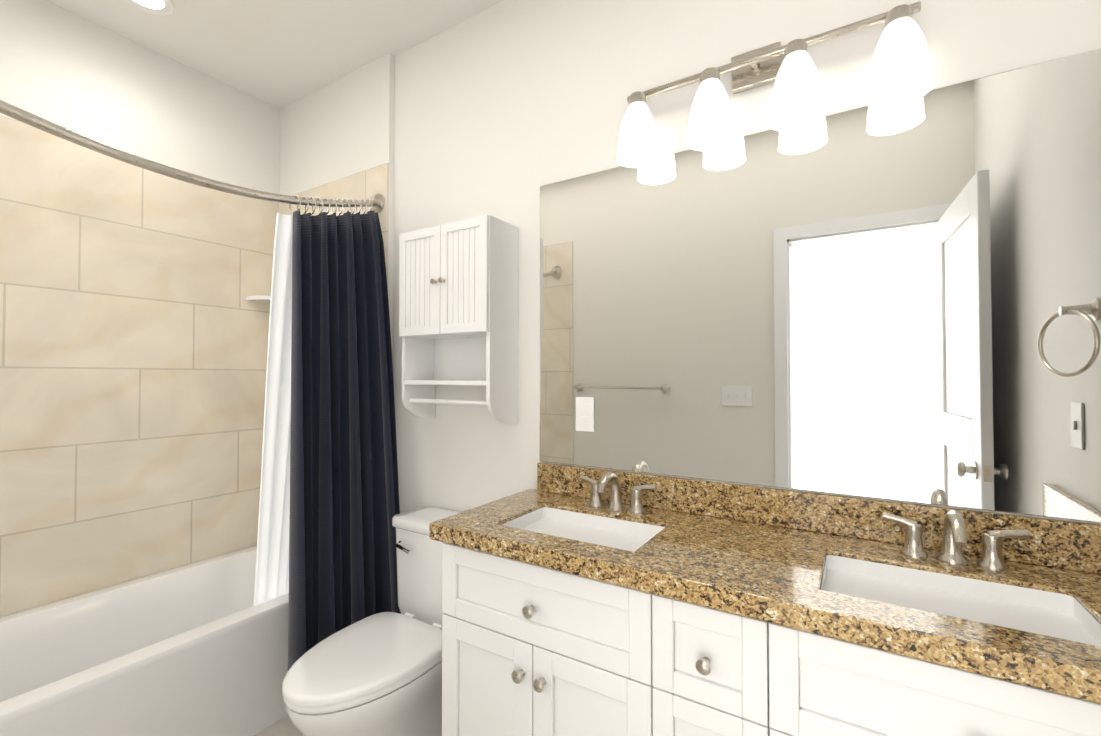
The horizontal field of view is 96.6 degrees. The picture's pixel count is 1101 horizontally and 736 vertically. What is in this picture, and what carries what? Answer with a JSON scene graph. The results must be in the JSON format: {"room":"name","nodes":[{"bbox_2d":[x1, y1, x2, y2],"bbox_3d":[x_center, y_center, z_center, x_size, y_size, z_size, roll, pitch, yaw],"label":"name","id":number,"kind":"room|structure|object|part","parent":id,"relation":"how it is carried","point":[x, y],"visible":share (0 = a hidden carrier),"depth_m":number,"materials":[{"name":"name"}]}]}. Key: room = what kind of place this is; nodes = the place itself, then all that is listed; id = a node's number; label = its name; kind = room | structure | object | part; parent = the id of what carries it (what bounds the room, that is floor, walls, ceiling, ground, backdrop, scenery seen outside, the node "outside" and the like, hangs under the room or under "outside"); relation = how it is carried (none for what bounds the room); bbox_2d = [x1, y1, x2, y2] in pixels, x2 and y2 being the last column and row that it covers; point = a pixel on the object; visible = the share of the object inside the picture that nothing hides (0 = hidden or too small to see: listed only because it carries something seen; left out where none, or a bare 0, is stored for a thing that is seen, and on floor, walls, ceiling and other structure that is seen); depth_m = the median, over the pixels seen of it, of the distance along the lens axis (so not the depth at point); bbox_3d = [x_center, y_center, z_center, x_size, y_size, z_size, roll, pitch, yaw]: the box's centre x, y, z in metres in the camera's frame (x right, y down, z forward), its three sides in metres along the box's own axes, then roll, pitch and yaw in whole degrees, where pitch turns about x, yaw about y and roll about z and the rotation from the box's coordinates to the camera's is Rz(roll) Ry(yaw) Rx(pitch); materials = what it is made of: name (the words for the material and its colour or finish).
{"room":"bathroom","nodes":[
{"label":"bathroom","id":0,"kind":"room"},
{"bbox_2d":[0,0,280,193],"bbox_3d":[-2.293,-0.052,1.419,0.120,2.740,3.240,-1,-1,32],"label":"wall","id":1,"kind":"structure","parent":0,"point":[60,66],"depth_m":2.11,"materials":[{"name":"white paint"}]},
{"bbox_2d":[0,115,278,616],"bbox_3d":[-1.853,0.001,1.997,0.012,1.828,1.490,-1,-1,32],"label":"wall tile","id":2,"kind":"structure","parent":1,"relation":"attached to","point":[134,328],"depth_m":2.06,"materials":[{"name":"beige tile"}]},
{"bbox_2d":[246,295,270,302],"bbox_3d":[-1.432,-0.354,2.512,0.160,0.020,0.160,-1,-1,32],"label":"soap shelf","id":3,"kind":"object","parent":2,"relation":"attached to","point":[263,298],"visible":0.53,"depth_m":2.47,"materials":[{"name":"white ceramic"}]},
{"bbox_2d":[46,0,503,108],"bbox_3d":[-0.925,-1.487,0.585,3.350,0.100,3.240,-1,-1,32],"label":"ceiling","id":4,"kind":"structure","parent":0,"point":[280,54],"depth_m":2.06,"materials":[{"name":"white paint"}]},
{"bbox_2d":[125,0,173,14],"bbox_3d":[-1.546,-1.413,1.870,0.176,0.004,0.176,-1,-1,32],"label":"recessed light","id":5,"kind":"object","parent":4,"relation":"in","point":[167,8],"depth_m":1.91,"materials":[{"name":"white paint"}]},
{"bbox_3d":[-1.546,-1.413,1.870,0.116,0.001,0.116,-1,-1,32],"label":"recessed ceiling light lens","id":6,"kind":"part","parent":5,"relation":"part of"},
{"bbox_2d":[253,715,302,735],"bbox_3d":[-0.925,1.353,0.537,3.350,0.100,3.240,-1,-1,32],"label":"floor","id":7,"kind":"structure","parent":0,"point":[285,726],"depth_m":1.79,"materials":[{"name":"tile"}]},
{"bbox_2d":[0,545,288,735],"bbox_3d":[-1.521,1.109,1.770,0.765,0.430,1.464,-1,-1,32],"label":"bathtub","id":8,"kind":"object","parent":7,"relation":"on","point":[199,648],"visible":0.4,"depth_m":1.75,"materials":[{"name":"white ceramic"}]},
{"bbox_2d":[282,506,462,735],"bbox_3d":[-0.513,0.941,1.625,0.452,0.760,0.725,-1,-1,32],"label":"toilet","id":9,"kind":"object","parent":7,"relation":"on","point":[378,674],"visible":0.67,"depth_m":1.51,"materials":[{"name":"white ceramic"}]},
{"bbox_3d":[-0.574,0.902,1.530,0.380,0.054,0.498,-1,-1,32],"label":"seat","id":10,"kind":"part","parent":9,"relation":"part of","materials":[{"name":"white ceramic"}]},
{"bbox_3d":[-0.546,0.667,1.825,0.085,0.033,0.031,-1,-1,32],"label":"handle","id":11,"kind":"part","parent":9,"relation":"part of","materials":[{"name":"silver metal"}]},
{"bbox_3d":[-0.376,0.772,1.847,0.430,0.325,0.188,-1,-1,32],"label":"tank","id":12,"kind":"part","parent":9,"relation":"part of","materials":[{"name":"white ceramic"}]},
{"bbox_3d":[-0.376,0.587,1.850,0.452,0.044,0.208,-1,-1,32],"label":"lid","id":13,"kind":"part","parent":9,"relation":"part of","materials":[{"name":"white ceramic"}]},
{"bbox_2d":[429,534,1100,735],"bbox_3d":[0.432,0.893,1.166,1.461,0.840,0.501,-1,-1,32],"label":"bathroom vanity","id":14,"kind":"object","parent":7,"relation":"on","point":[580,601],"depth_m":1.02,"materials":[{"name":"paint"},{"name":"granite"},{"name":"brushed nickel"}]},
{"bbox_2d":[429,489,1100,693],"bbox_3d":[0.423,0.451,1.182,1.486,0.045,0.496,-1,-1,32],"label":"countertop","id":15,"kind":"structure","parent":14,"relation":"on","point":[779,571],"depth_m":1.02,"materials":[{"name":"brown stone"}]},
{"bbox_2d":[521,510,648,545],"bbox_3d":[0.087,0.525,1.357,0.408,0.167,0.249,-1,-1,32],"label":"sink","id":16,"kind":"object","parent":15,"relation":"in","point":[609,529],"depth_m":1.46,"materials":[{"name":"white ceramic"}]},
{"bbox_2d":[577,470,656,513],"bbox_3d":[0.179,0.373,1.483,0.254,0.121,0.146,-1,-1,32],"label":"faucet","id":17,"kind":"object","parent":15,"relation":"on","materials":[{"name":"silver metal"}]},
{"bbox_2d":[881,507,1032,573],"bbox_3d":[0.868,0.366,1.052,0.254,0.121,0.146,-1,-1,32],"label":"faucet","id":18,"kind":"object","parent":15,"relation":"on","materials":[{"name":"silver metal"}]},
{"bbox_2d":[837,558,1088,633],"bbox_3d":[0.757,0.518,0.938,0.408,0.167,0.249,-1,-1,32],"label":"sink","id":19,"kind":"object","parent":15,"relation":"in","point":[1033,606],"depth_m":1.01,"materials":[{"name":"white ceramic"}]},
{"bbox_2d":[280,0,1100,524],"bbox_3d":[-0.105,-0.045,1.871,3.110,2.740,0.150,-1,-1,32],"label":"wall","id":20,"kind":"structure","parent":0,"point":[505,110],"depth_m":1.81,"materials":[{"name":"white paint"}]},
{"bbox_2d":[279,163,388,286],"bbox_3d":[-1.088,0.008,2.391,0.865,1.828,0.010,-1,-1,32],"label":"wall tile","id":21,"kind":"structure","parent":20,"relation":"attached to","point":[368,183],"depth_m":2.27,"materials":[{"name":"beige tile"}]},
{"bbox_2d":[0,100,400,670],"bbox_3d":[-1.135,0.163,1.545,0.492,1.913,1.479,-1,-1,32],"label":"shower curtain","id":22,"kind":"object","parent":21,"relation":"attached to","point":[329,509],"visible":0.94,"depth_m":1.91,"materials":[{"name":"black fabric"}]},
{"bbox_2d":[399,215,517,423],"bbox_3d":[-0.362,-0.160,1.858,0.440,0.730,0.204,-1,-1,32],"label":"upper cabinet","id":23,"kind":"object","parent":20,"relation":"attached to","point":[458,302],"visible":1,"depth_m":1.79,"materials":[{"name":"white paint"}]},
{"bbox_2d":[617,1,933,167],"bbox_3d":[0.547,-0.769,1.331,0.778,0.260,0.151,-1,-1,32],"label":"sconce","id":24,"kind":"object","parent":20,"relation":"attached to","point":[901,70],"visible":1,"depth_m":1.28,"materials":[{"name":"white glass"}]},
{"bbox_2d":[537,462,1100,573],"bbox_3d":[0.568,0.381,1.374,1.442,0.099,0.018,-1,-1,32],"label":"backsplash","id":25,"kind":"structure","parent":20,"relation":"attached to","point":[1070,545],"depth_m":1.28,"materials":[{"name":"brown stone"}]},
{"bbox_2d":[540,48,1100,522],"bbox_3d":[0.571,-0.169,1.388,1.442,0.996,0.012,-1,-1,32],"label":"mirror","id":26,"kind":"object","parent":20,"relation":"attached to","point":[900,302],"visible":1,"depth_m":1.25,"materials":[{"name":"clear glass"}]},
{"bbox_2d":[576,397,593,431],"bbox_3d":[0.116,0.157,1.664,0.070,0.116,0.006,-1,-1,32],"label":"outlet","id":27,"kind":"object","parent":26,"relation":"attached to","point":[584,405],"depth_m":1.66,"materials":[{"name":"white plastic"}]}
]}

